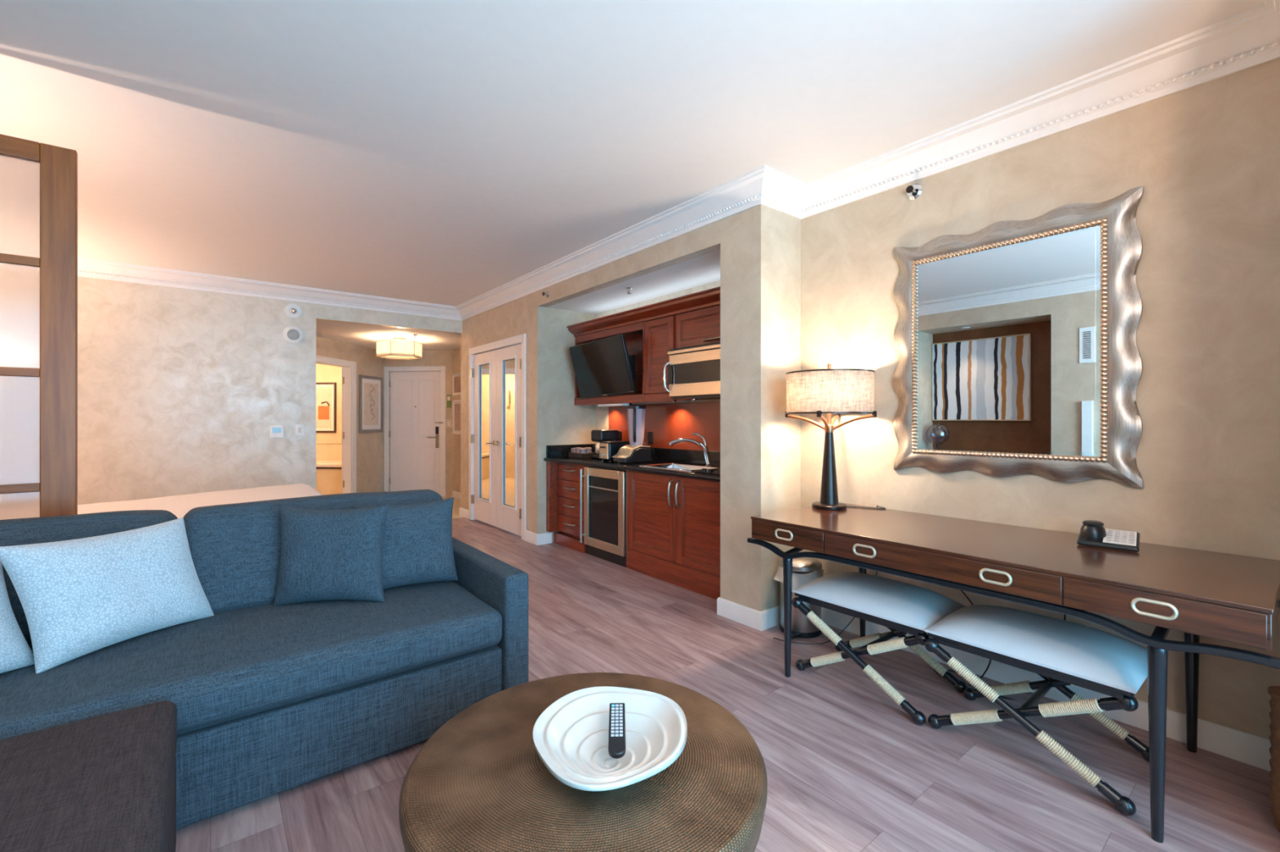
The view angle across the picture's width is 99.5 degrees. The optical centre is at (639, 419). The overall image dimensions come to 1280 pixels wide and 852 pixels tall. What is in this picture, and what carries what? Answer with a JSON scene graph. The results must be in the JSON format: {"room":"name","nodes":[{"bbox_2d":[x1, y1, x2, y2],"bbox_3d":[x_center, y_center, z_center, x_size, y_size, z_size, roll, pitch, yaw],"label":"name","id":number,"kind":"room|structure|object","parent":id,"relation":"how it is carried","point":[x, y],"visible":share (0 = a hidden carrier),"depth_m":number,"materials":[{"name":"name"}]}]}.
{"room":"hotel room","nodes":[
{"label":"hotel room","id":0,"kind":"room"},
{"bbox_2d":[77,276,462,504],"bbox_3d":[-4.551,-0.090,5.651,5.423,2.780,0.120,0,0,-39],"label":"wall","id":1,"kind":"structure","parent":0,"point":[180,391],"depth_m":5.55,"materials":[{"name":"paint"}]},
{"bbox_2d":[269,425,284,437],"bbox_3d":[-4.013,0.133,5.985,0.130,0.135,0.028,0,0,-39],"label":"thermostat","id":2,"kind":"object","parent":1,"relation":"attached to","point":[275,431],"visible":1,"depth_m":5.98,"materials":[{"name":"white plastic"}]},
{"bbox_2d":[282,325,303,343],"bbox_3d":[-3.889,-0.951,6.076,0.200,0.200,0.039,0,0,-39],"label":"wall speaker","id":3,"kind":"object","parent":1,"relation":"attached to","point":[291,334],"visible":1,"depth_m":6.06,"materials":[{"name":"white plastic"}]},
{"bbox_2d":[287,329,299,340],"bbox_3d":[-3.879,-0.951,6.063,0.120,0.120,0.006,0,0,-39],"label":"grille","id":4,"kind":"object","parent":3,"relation":"attached to","point":[292,335],"depth_m":6.06,"materials":[{"name":"grey plastic"}]},
{"bbox_2d":[284,303,302,319],"bbox_3d":[-3.877,-1.215,6.061,0.170,0.170,0.078,0,0,-39],"label":"smoke detector","id":5,"kind":"object","parent":1,"relation":"attached to","point":[292,311],"visible":1,"depth_m":6.06,"materials":[{"name":"white plastic"}]},
{"bbox_2d":[295,424,303,435],"bbox_3d":[-3.847,0.120,6.124,0.077,0.130,0.016,0,0,-39],"label":"light switch","id":6,"kind":"object","parent":1,"relation":"attached to","point":[299,428],"visible":1,"depth_m":6.12,"materials":[{"name":"white plastic"}]},
{"bbox_2d":[315,364,343,460],"bbox_3d":[-5.767,0.068,8.359,2.600,2.465,3.350,0,0,6],"label":"wall","id":7,"kind":"structure","parent":0,"point":[324,373],"depth_m":9.93,"materials":[{"name":"yellow paint"}]},
{"bbox_2d":[315,382,336,432],"bbox_3d":[-5.884,-0.220,9.944,0.650,0.920,0.026,0,0,6],"label":"framed print","id":8,"kind":"object","parent":7,"relation":"attached to","point":[326,393],"visible":0.73,"depth_m":9.93,"materials":[{"name":"paper"}]},
{"bbox_2d":[315,442,342,444],"bbox_3d":[-5.600,0.427,9.918,2.380,0.025,0.015,0,0,6],"label":"trim","id":9,"kind":"structure","parent":7,"relation":"attached to","point":[316,442],"depth_m":9.92,"materials":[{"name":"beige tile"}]},
{"bbox_2d":[315,336,384,492],"bbox_3d":[-4.522,0.068,8.329,0.120,2.465,2.070,0,0,6],"label":"wall","id":10,"kind":"structure","parent":0,"point":[370,446],"depth_m":8.71,"materials":[{"name":"paint"}]},
{"bbox_2d":[315,355,356,493],"bbox_3d":[-4.558,0.200,7.976,0.148,2.200,1.000,0,0,6],"label":"trim","id":11,"kind":"structure","parent":10,"relation":"attached to","point":[349,367],"depth_m":8.37,"materials":[{"name":"white wood"}]},
{"bbox_2d":[342,368,344,493],"bbox_3d":[-4.553,0.245,8.781,0.060,2.090,0.820,0,0,6],"label":"door","id":12,"kind":"structure","parent":10,"relation":"in","point":[343,377],"depth_m":8.40,"materials":[{"name":"white wood"}]},
{"bbox_2d":[359,374,382,432],"bbox_3d":[-4.389,-0.250,8.858,0.024,0.920,0.622,0,0,6],"label":"framed print","id":13,"kind":"object","parent":10,"relation":"attached to","point":[371,388],"visible":1,"depth_m":8.84,"materials":[{"name":"paper"}]},
{"bbox_2d":[315,320,460,351],"bbox_3d":[-5.031,-1.215,8.723,7.000,0.100,5.284,0,0,-39],"label":"ceiling","id":14,"kind":"structure","parent":0,"point":[363,335],"depth_m":7.53,"materials":[{"name":"paint"}]},
{"bbox_2d":[376,337,422,360],"bbox_3d":[-3.435,-1.022,7.747,0.611,0.283,0.568,0,0,-39],"label":"ceiling lamp","id":15,"kind":"object","parent":14,"relation":"attached to","point":[398,348],"visible":1,"depth_m":7.56,"materials":[{"name":"beige fabric"}]},
{"bbox_2d":[384,355,414,358],"bbox_3d":[-3.435,-0.920,7.747,0.566,0.010,0.525,0,0,-39],"label":"diffuser","id":16,"kind":"object","parent":15,"relation":"attached to","point":[385,357],"depth_m":7.92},
{"bbox_2d":[384,350,453,497],"bbox_3d":[-3.657,0.068,9.213,1.400,2.465,0.120,0,0,6],"label":"wall","id":17,"kind":"structure","parent":0,"point":[434,357],"depth_m":9.11,"materials":[{"name":"paint"}]},
{"bbox_2d":[383,365,445,497],"bbox_3d":[-3.809,0.200,9.160,1.100,2.200,0.018,0,0,6],"label":"trim","id":18,"kind":"structure","parent":17,"relation":"attached to","point":[386,369],"depth_m":9.14,"materials":[{"name":"white wood"}]},
{"bbox_2d":[388,371,443,495],"bbox_3d":[-3.788,0.237,9.182,0.976,2.105,0.128,0,0,8],"label":"door","id":19,"kind":"structure","parent":17,"relation":"in","point":[415,433],"depth_m":9.19,"materials":[{"name":"white wood"}]},
{"bbox_2d":[446,394,451,408],"bbox_3d":[-3.205,-0.310,9.094,0.075,0.220,0.012,0,0,6],"label":"notice","id":20,"kind":"object","parent":17,"relation":"attached to","point":[449,396],"visible":1,"depth_m":9.09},
{"bbox_2d":[446,419,452,427],"bbox_3d":[-3.203,0.065,9.092,0.100,0.130,0.016,0,0,6],"label":"light switch","id":21,"kind":"object","parent":17,"relation":"attached to","point":[449,422],"visible":1,"depth_m":9.09,"materials":[{"name":"white plastic"}]},
{"bbox_2d":[453,348,460,492],"bbox_3d":[-2.575,0.068,8.464,0.100,2.465,1.950,0,0,-39],"label":"wall","id":22,"kind":"structure","parent":0,"point":[456,353],"depth_m":8.95,"materials":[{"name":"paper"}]},
{"bbox_2d":[452,400,460,434],"bbox_3d":[-2.973,-0.040,8.863,0.024,0.560,0.470,0,0,-39],"label":"framed print","id":23,"kind":"object","parent":22,"relation":"attached to","point":[456,403],"visible":0.61,"depth_m":8.92,"materials":[{"name":"paper"}]},
{"bbox_2d":[452,373,460,395],"bbox_3d":[-2.973,-0.575,8.863,0.024,0.350,0.470,0,0,-39],"label":"framed print","id":24,"kind":"object","parent":22,"relation":"attached to","point":[455,378],"visible":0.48,"depth_m":8.92,"materials":[{"name":"paper"}]},
{"bbox_2d":[460,204,800,611],"bbox_3d":[-0.516,-0.090,5.601,0.827,2.780,5.095,0,0,-39],"label":"wall","id":25,"kind":"structure","parent":0,"point":[759,246],"depth_m":3.55,"materials":[{"name":"paint"}]},
{"bbox_2d":[452,490,468,519],"bbox_3d":[-2.681,1.244,8.073,0.553,0.112,2.130,0,0,-39],"label":"baseboard","id":26,"kind":"structure","parent":25,"relation":"attached to","point":[464,513],"depth_m":7.29,"materials":[{"name":"white wood"}]},
{"bbox_2d":[471,350,496,526],"bbox_3d":[-1.945,0.224,6.732,0.099,2.112,0.709,0,0,-39],"label":"door","id":27,"kind":"structure","parent":25,"relation":"in","point":[483,372],"depth_m":6.73,"materials":[{"name":"wood"}]},
{"bbox_2d":[477,360,490,502],"bbox_3d":[-1.929,0.150,6.739,0.030,1.724,0.383,0,0,-39],"label":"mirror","id":28,"kind":"object","parent":27,"relation":"attached to","point":[483,366],"depth_m":6.77,"materials":[{"name":"clear glass"}]},
{"bbox_2d":[468,333,525,540],"bbox_3d":[-1.690,0.188,6.478,0.118,2.225,1.600,0,0,-39],"label":"trim","id":29,"kind":"structure","parent":25,"relation":"attached to","point":[521,339],"depth_m":6.05,"materials":[{"name":"white wood"}]},
{"bbox_2d":[493,344,520,536],"bbox_3d":[-1.499,0.224,6.173,0.099,2.112,0.709,0,0,-39],"label":"door","id":30,"kind":"structure","parent":25,"relation":"in","point":[508,443],"depth_m":6.23,"materials":[{"name":"wood"}]},
{"bbox_2d":[501,355,516,510],"bbox_3d":[-1.490,0.150,6.187,0.030,1.724,0.383,0,0,-39],"label":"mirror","id":31,"kind":"object","parent":30,"relation":"attached to","point":[508,363],"depth_m":6.21,"materials":[{"name":"clear glass"}]},
{"bbox_2d":[524,530,551,545],"bbox_3d":[-1.083,1.244,5.763,0.173,0.112,0.276,0,0,-39],"label":"baseboard","id":32,"kind":"structure","parent":25,"relation":"attached to","point":[531,537],"depth_m":5.67,"materials":[{"name":"white wood"}]},
{"bbox_2d":[542,291,549,297],"bbox_3d":[-0.951,-1.260,5.443,0.050,0.060,0.060,0,0,-39],"label":"sprinkler","id":33,"kind":"object","parent":25,"relation":"attached to","point":[546,294],"visible":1,"depth_m":5.44,"materials":[{"name":"silver metal"}]},
{"bbox_2d":[77,0,1279,320],"bbox_3d":[-1.667,-1.406,2.441,5.735,0.148,8.496,0,0,-39],"label":"trim","id":34,"kind":"structure","parent":25,"relation":"attached to","point":[1250,38],"depth_m":3.07,"materials":[{"name":"white wood"}]},
{"bbox_2d":[716,597,1271,771],"bbox_3d":[1.369,1.244,2.683,0.685,0.112,2.531,0,0,-39],"label":"baseboard","id":35,"kind":"structure","parent":25,"relation":"attached to","point":[1244,747],"depth_m":2.48,"materials":[{"name":"white wood"}]},
{"bbox_2d":[0,0,1265,306],"bbox_3d":[-1.519,-1.530,2.508,6.250,0.100,8.616,0,0,-39],"label":"ceiling","id":36,"kind":"structure","parent":0,"point":[450,153],"depth_m":2.56,"materials":[{"name":"paint"}]},
{"bbox_2d":[546,249,719,314],"bbox_3d":[0.086,-1.219,4.926,0.727,0.082,2.800,0,0,-39],"label":"ceiling","id":37,"kind":"structure","parent":0,"point":[704,269],"depth_m":4.78,"materials":[{"name":"paint"}]},
{"bbox_2d":[626,287,632,294],"bbox_3d":[-0.098,-1.153,4.857,0.060,0.050,0.060,0,0,-39],"label":"sprinkler","id":38,"kind":"object","parent":37,"relation":"attached to","point":[628,289],"visible":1,"depth_m":4.85,"materials":[{"name":"silver metal"}]},
{"bbox_2d":[595,280,719,444],"bbox_3d":[0.339,0.061,5.099,0.115,2.478,2.565,0,0,-39],"label":"wall","id":39,"kind":"structure","parent":0,"point":[602,414],"depth_m":5.41,"materials":[{"name":"paint"}]},
{"bbox_2d":[573,321,644,407],"bbox_3d":[-0.240,-0.514,5.510,0.273,0.771,1.198,0,0,-39],"label":"tv cabinet","id":40,"kind":"object","parent":39,"relation":"attached to","point":[634,334],"depth_m":5.41,"materials":[{"name":"brown wood"}]},
{"bbox_2d":[568,333,635,398],"bbox_3d":[-0.286,-0.503,5.407,0.434,0.560,0.925,0,0,-39],"label":"television","id":41,"kind":"object","parent":40,"relation":"attached to","point":[603,366],"visible":1,"depth_m":5.27,"materials":[{"name":"black plastic"}]},
{"bbox_2d":[566,286,719,337],"bbox_3d":[0.151,-0.953,4.948,0.362,0.105,2.559,0,0,-39],"label":"crown molding","id":42,"kind":"structure","parent":40,"relation":"on","point":[709,298],"depth_m":4.78,"materials":[{"name":"brown wood"}]},
{"bbox_2d":[608,401,719,451],"bbox_3d":[0.375,0.074,4.951,0.007,0.452,2.282,0,0,-39],"label":"backsplash","id":43,"kind":"structure","parent":39,"relation":"attached to","point":[668,422],"depth_m":5.05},
{"bbox_2d":[618,431,621,440],"bbox_3d":[-0.223,0.180,5.685,0.014,0.120,0.070,0,0,-39],"label":"wall outlet","id":44,"kind":"object","parent":43,"relation":"attached to","point":[620,432],"visible":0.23,"depth_m":5.66,"materials":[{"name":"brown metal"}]},
{"bbox_2d":[648,431,653,444],"bbox_3d":[0.101,0.180,5.278,0.014,0.120,0.070,0,0,-39],"label":"wall outlet","id":45,"kind":"object","parent":43,"relation":"attached to","point":[650,433],"visible":1,"depth_m":5.27,"materials":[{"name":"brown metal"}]},
{"bbox_2d":[648,434,651,442],"bbox_3d":[0.097,0.180,5.275,0.003,0.080,0.040,0,0,-39],"label":"socket","id":46,"kind":"object","parent":45,"relation":"attached to","point":[650,435],"depth_m":5.27,"materials":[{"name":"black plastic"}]},
{"bbox_2d":[644,315,696,402],"bbox_3d":[0.267,-0.527,4.881,0.265,0.745,0.413,0,0,-39],"label":"upper cabinet","id":47,"kind":"object","parent":39,"relation":"attached to","point":[660,334],"visible":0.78,"depth_m":4.83,"materials":[{"name":"brown wood"}]},
{"bbox_2d":[675,305,719,348],"bbox_3d":[0.677,-0.750,4.337,0.300,0.300,0.946,0,0,-39],"label":"upper cabinet","id":48,"kind":"object","parent":39,"relation":"attached to","point":[701,326],"visible":0.43,"depth_m":4.43,"materials":[{"name":"brown wood"}]},
{"bbox_2d":[663,342,719,399],"bbox_3d":[0.632,-0.379,4.291,0.408,0.433,0.925,0,0,-39],"label":"microwave","id":49,"kind":"object","parent":48,"relation":"attached to","point":[693,371],"visible":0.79,"depth_m":4.31,"materials":[{"name":"silver metal"}]},
{"bbox_2d":[175,497,1279,851],"bbox_3d":[-2.609,1.350,5.081,7.750,0.100,14.000,0,0,-39],"label":"floor","id":50,"kind":"structure","parent":0,"point":[848,769],"depth_m":2.06,"materials":[{"name":"brown wood"}]},
{"bbox_2d":[0,133,77,520],"bbox_3d":[-2.660,0.072,2.150,0.597,2.455,0.034,0,0,-39],"label":"divider","id":51,"kind":"object","parent":50,"relation":"on","point":[38,181],"visible":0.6,"depth_m":2.26,"materials":[{"name":"brown wood"}]},
{"bbox_2d":[0,701,177,851],"bbox_3d":[-1.393,1.052,0.861,0.966,0.496,1.199,0,0,-39],"label":"ottoman","id":52,"kind":"object","parent":50,"relation":"on","point":[106,783],"visible":1,"depth_m":1.22,"materials":[{"name":"fabric"}]},
{"bbox_2d":[77,483,323,519],"bbox_3d":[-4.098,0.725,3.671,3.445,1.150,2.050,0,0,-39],"label":"bed","id":53,"kind":"object","parent":50,"relation":"on","point":[179,506],"visible":0.12,"depth_m":4.35,"materials":[{"name":"white fabric"}]},
{"bbox_2d":[0,489,528,829],"bbox_3d":[-1.619,0.832,2.083,2.153,0.936,0.973,0,0,-39],"label":"sofa","id":54,"kind":"object","parent":50,"relation":"on","point":[269,700],"visible":0.53,"depth_m":1.99,"materials":[{"name":"fabric"}]},
{"bbox_2d":[0,560,35,673],"bbox_3d":[-2.075,0.606,1.484,0.223,0.368,0.582,0,0,9],"label":"throw pillow","id":55,"kind":"object","parent":54,"relation":"on","point":[15,653],"visible":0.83,"depth_m":1.69,"materials":[{"name":"blue fabric"}]},
{"bbox_2d":[0,510,177,647],"bbox_3d":[-2.231,0.595,1.982,0.828,0.459,0.290,0,0,-39],"label":"cushion","id":56,"kind":"object","parent":54,"relation":"on","point":[70,526],"depth_m":2.01,"materials":[{"name":"fabric"}]},
{"bbox_2d":[0,517,213,673],"bbox_3d":[-1.856,0.593,1.929,0.214,0.404,0.584,0,0,16],"label":"throw pillow","id":57,"kind":"object","parent":54,"relation":"on","point":[78,597],"visible":1,"depth_m":1.83,"materials":[{"name":"blue fabric"}]},
{"bbox_2d":[0,581,502,740],"bbox_3d":[-1.578,0.892,2.038,1.918,0.214,0.850,0,0,-39],"label":"seat cushion","id":58,"kind":"object","parent":54,"relation":"on","point":[242,666],"depth_m":1.89,"materials":[{"name":"fabric"}]},
{"bbox_2d":[183,489,442,613],"bbox_3d":[-1.480,0.594,2.579,1.091,0.461,0.296,0,0,-39],"label":"cushion","id":59,"kind":"object","parent":54,"relation":"on","point":[235,548],"depth_m":2.30,"materials":[{"name":"fabric"}]},
{"bbox_2d":[273,504,388,606],"bbox_3d":[-1.339,0.587,2.359,0.450,0.416,0.175,0,0,-9],"label":"throw pillow","id":60,"kind":"object","parent":54,"relation":"on","point":[326,554],"visible":1,"depth_m":2.30,"materials":[{"name":"fabric"}]},
{"bbox_2d":[352,497,457,589],"bbox_3d":[-1.107,0.594,2.578,0.457,0.402,0.185,0,0,-34],"label":"throw pillow","id":61,"kind":"object","parent":54,"relation":"on","point":[417,548],"visible":0.72,"depth_m":2.55,"materials":[{"name":"fabric"}]},
{"bbox_2d":[315,460,342,495],"bbox_3d":[-5.877,1.022,9.559,1.890,0.555,0.780,0,0,6],"label":"bathtub","id":62,"kind":"object","parent":50,"relation":"on","point":[328,473],"visible":0.12,"depth_m":9.11,"materials":[{"name":"ceramic"}]},
{"bbox_2d":[546,461,586,553],"bbox_3d":[-0.559,0.869,5.638,0.612,0.862,0.593,0,0,-39],"label":"base cabinet","id":63,"kind":"object","parent":50,"relation":"on","point":[562,480],"visible":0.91,"depth_m":5.57,"materials":[{"name":"brown wood"}]},
{"bbox_2d":[399,672,767,851],"bbox_3d":[-0.136,1.090,1.442,0.924,0.420,0.924,0,0,-39],"label":"coffee table","id":64,"kind":"object","parent":50,"relation":"on","point":[480,783],"visible":0.84,"depth_m":1.28,"materials":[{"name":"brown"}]},
{"bbox_2d":[533,686,687,791],"bbox_3d":[-0.075,0.835,1.419,0.402,0.090,0.400,0,0,-39],"label":"shell bowl","id":65,"kind":"object","parent":64,"relation":"on","point":[571,735],"visible":0.92,"depth_m":1.42,"materials":[{"name":"white ceramic"}]},
{"bbox_2d":[608,702,626,759],"bbox_3d":[-0.060,0.807,1.411,0.044,0.059,0.160,0,0,-2],"label":"remote control","id":66,"kind":"object","parent":65,"relation":"in","point":[616,737],"visible":1,"depth_m":1.40,"materials":[{"name":"black plastic"}]},
{"bbox_2d":[579,466,626,567],"bbox_3d":[-0.157,0.873,5.149,0.593,0.855,0.650,0,0,-39],"label":"wine fridge","id":67,"kind":"object","parent":50,"relation":"on","point":[604,535],"visible":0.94,"depth_m":5.00,"materials":[{"name":"silver metal"}]},
{"bbox_2d":[626,470,719,599],"bbox_3d":[0.463,0.869,4.391,0.568,0.862,1.298,0,0,-39],"label":"base cabinet","id":68,"kind":"object","parent":50,"relation":"on","point":[673,522],"visible":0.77,"depth_m":4.25,"materials":[{"name":"brown wood"}]},
{"bbox_2d":[543,444,719,481],"bbox_3d":[0.041,0.353,4.862,0.641,0.166,2.561,0,0,-39],"label":"countertop","id":69,"kind":"structure","parent":68,"relation":"on","point":[554,453],"depth_m":4.93,"materials":[{"name":"black stone"}]},
{"bbox_2d":[568,452,595,458],"bbox_3d":[-0.600,0.371,5.697,0.200,0.052,0.260,0,0,-39],"label":"serving tray","id":70,"kind":"object","parent":69,"relation":"on","point":[581,455],"visible":0.66,"depth_m":5.60,"materials":[{"name":"brown wood"}]},
{"bbox_2d":[574,447,582,453],"bbox_3d":[-0.646,0.340,5.674,0.060,0.095,0.066,0,0,-39],"label":"packet","id":71,"kind":"object","parent":70,"relation":"in","point":[576,449],"visible":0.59,"depth_m":5.65,"materials":[{"name":"white paper"}]},
{"bbox_2d":[578,448,586,453],"bbox_3d":[-0.596,0.344,5.611,0.060,0.087,0.066,0,0,-39],"label":"packet","id":72,"kind":"object","parent":70,"relation":"in","point":[580,451],"visible":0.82,"depth_m":5.58,"materials":[{"name":"white paper"}]},
{"bbox_2d":[584,447,591,453],"bbox_3d":[-0.546,0.340,5.676,0.060,0.095,0.066,0,0,-39],"label":"packet","id":73,"kind":"object","parent":70,"relation":"in","point":[588,450],"visible":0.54,"depth_m":5.65,"materials":[{"name":"white paper"}]},
{"bbox_2d":[591,429,619,459],"bbox_3d":[-0.357,0.251,5.552,0.240,0.292,0.190,0,0,-39],"label":"coffee maker","id":74,"kind":"object","parent":69,"relation":"on","point":[598,436],"visible":0.56,"depth_m":5.47,"materials":[{"name":"black plastic"}]},
{"bbox_2d":[599,440,631,462],"bbox_3d":[-0.246,0.303,5.232,0.305,0.189,0.170,0,0,-39],"label":"toaster","id":75,"kind":"object","parent":69,"relation":"on","point":[607,450],"visible":0.73,"depth_m":5.14,"materials":[{"name":"silver metal"}]},
{"bbox_2d":[612,404,651,463],"bbox_3d":[-0.073,0.131,5.035,0.320,0.532,0.202,0,0,-39],"label":"blender","id":76,"kind":"object","parent":69,"relation":"on","point":[632,453],"visible":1,"depth_m":4.97,"materials":[{"name":"black plastic"}]},
{"bbox_2d":[639,462,719,471],"bbox_3d":[0.344,0.460,4.519,0.400,0.140,0.640,0,0,-39],"label":"sink","id":77,"kind":"object","parent":69,"relation":"in","point":[674,466],"visible":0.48,"depth_m":4.68,"materials":[{"name":"silver metal"}]},
{"bbox_2d":[668,432,712,466],"bbox_3d":[0.426,0.250,4.574,0.386,0.279,0.064,0,0,23],"label":"faucet","id":78,"kind":"object","parent":69,"relation":"on","point":[703,446],"visible":1,"depth_m":4.53,"materials":[{"name":"silver metal"}]},
{"bbox_2d":[694,468,719,475],"bbox_3d":[0.726,0.381,4.056,0.470,0.034,0.420,0,0,-39],"label":"cooktop","id":79,"kind":"object","parent":69,"relation":"in","point":[717,472],"visible":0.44,"depth_m":4.00,"materials":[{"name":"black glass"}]},
{"bbox_2d":[773,557,823,639],"bbox_3d":[0.993,1.073,3.354,0.312,0.455,0.309,0,0,-13],"label":"trash can","id":80,"kind":"object","parent":50,"relation":"on","point":[805,570],"visible":0.64,"depth_m":3.24,"materials":[{"name":"metal"}]},
{"bbox_2d":[773,571,877,644],"bbox_3d":[1.095,1.052,3.161,0.617,0.504,0.070,0,0,4],"label":"power cable","id":81,"kind":"object","parent":50,"relation":"on","point":[877,571],"visible":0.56,"depth_m":3.16,"materials":[{"name":"black plastic"}]},
{"bbox_2d":[791,571,967,725],"bbox_3d":[1.169,1.050,2.685,0.490,0.500,0.666,0,0,-39],"label":"bench","id":82,"kind":"object","parent":50,"relation":"on","point":[904,608],"visible":0.92,"depth_m":2.56,"materials":[{"name":"black paint"}]},
{"bbox_2d":[791,571,967,631],"bbox_3d":[1.169,0.846,2.685,0.444,0.092,0.664,0,0,-39],"label":"cushion","id":83,"kind":"object","parent":82,"relation":"on","point":[912,607],"depth_m":2.54,"materials":[{"name":"white leather"}]},
{"bbox_2d":[933,590,1066,700],"bbox_3d":[1.585,1.002,2.782,0.193,0.611,0.944,0,0,-39],"label":"power cable","id":84,"kind":"object","parent":50,"relation":"on","point":[963,593],"visible":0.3,"depth_m":2.63,"materials":[{"name":"black plastic"}]},
{"bbox_2d":[746,502,1279,843],"bbox_3d":[1.457,0.906,2.420,0.815,0.787,1.861,0,0,-39],"label":"writing desk","id":85,"kind":"object","parent":50,"relation":"on","point":[1233,598],"visible":0.98,"depth_m":1.94,"materials":[{"name":"brown wood"}]},
{"bbox_2d":[785,363,885,510],"bbox_3d":[1.103,0.237,3.154,0.492,1.126,0.486,0,0,-39],"label":"table lamp","id":86,"kind":"object","parent":85,"relation":"on","point":[828,391],"visible":0.95,"depth_m":2.98,"materials":[{"name":"beige fabric"}]},
{"bbox_2d":[1076,520,1140,552],"bbox_3d":[1.915,0.468,2.215,0.188,0.089,0.185,0,0,43],"label":"desk phone","id":87,"kind":"object","parent":85,"relation":"on","point":[1092,533],"visible":1,"depth_m":2.20,"materials":[{"name":"black plastic"}]},
{"bbox_2d":[924,604,1149,816],"bbox_3d":[1.578,1.050,2.160,0.490,0.500,0.666,0,0,-39],"label":"bench","id":88,"kind":"object","parent":50,"relation":"on","point":[1064,653],"visible":0.95,"depth_m":2.03,"materials":[{"name":"white leather"}]},
{"bbox_2d":[924,604,1147,693],"bbox_3d":[1.578,0.846,2.160,0.444,0.092,0.664,0,0,-39],"label":"cushion","id":89,"kind":"object","parent":88,"relation":"on","point":[1082,653],"depth_m":2.02,"materials":[{"name":"white leather"}]},
{"bbox_2d":[1267,685,1279,832],"bbox_3d":[2.058,1.081,1.694,0.124,0.437,0.124,0,0,-39],"label":"wicker basket","id":90,"kind":"object","parent":50,"relation":"on","point":[1274,691],"visible":1,"depth_m":1.71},
{"bbox_2d":[800,57,1279,739],"bbox_3d":[2.086,-0.090,2.429,0.120,2.780,3.800,0,0,-39],"label":"wall","id":91,"kind":"structure","parent":0,"point":[1205,157],"depth_m":2.26,"materials":[{"name":"paint"}]},
{"bbox_2d":[905,182,921,199],"bbox_3d":[1.511,-1.275,3.014,0.050,0.090,0.090,0,0,-39],"label":"sprinkler","id":92,"kind":"object","parent":91,"relation":"attached to","point":[913,191],"visible":1,"depth_m":3.01,"materials":[{"name":"silver metal"}]},
{"bbox_2d":[893,185,1143,488],"bbox_3d":[1.775,-0.347,2.683,0.048,1.271,1.059,0,0,-39],"label":"wall mirror","id":93,"kind":"object","parent":91,"relation":"attached to","point":[1015,341],"visible":1,"depth_m":2.58,"materials":[{"name":"silver metal"}]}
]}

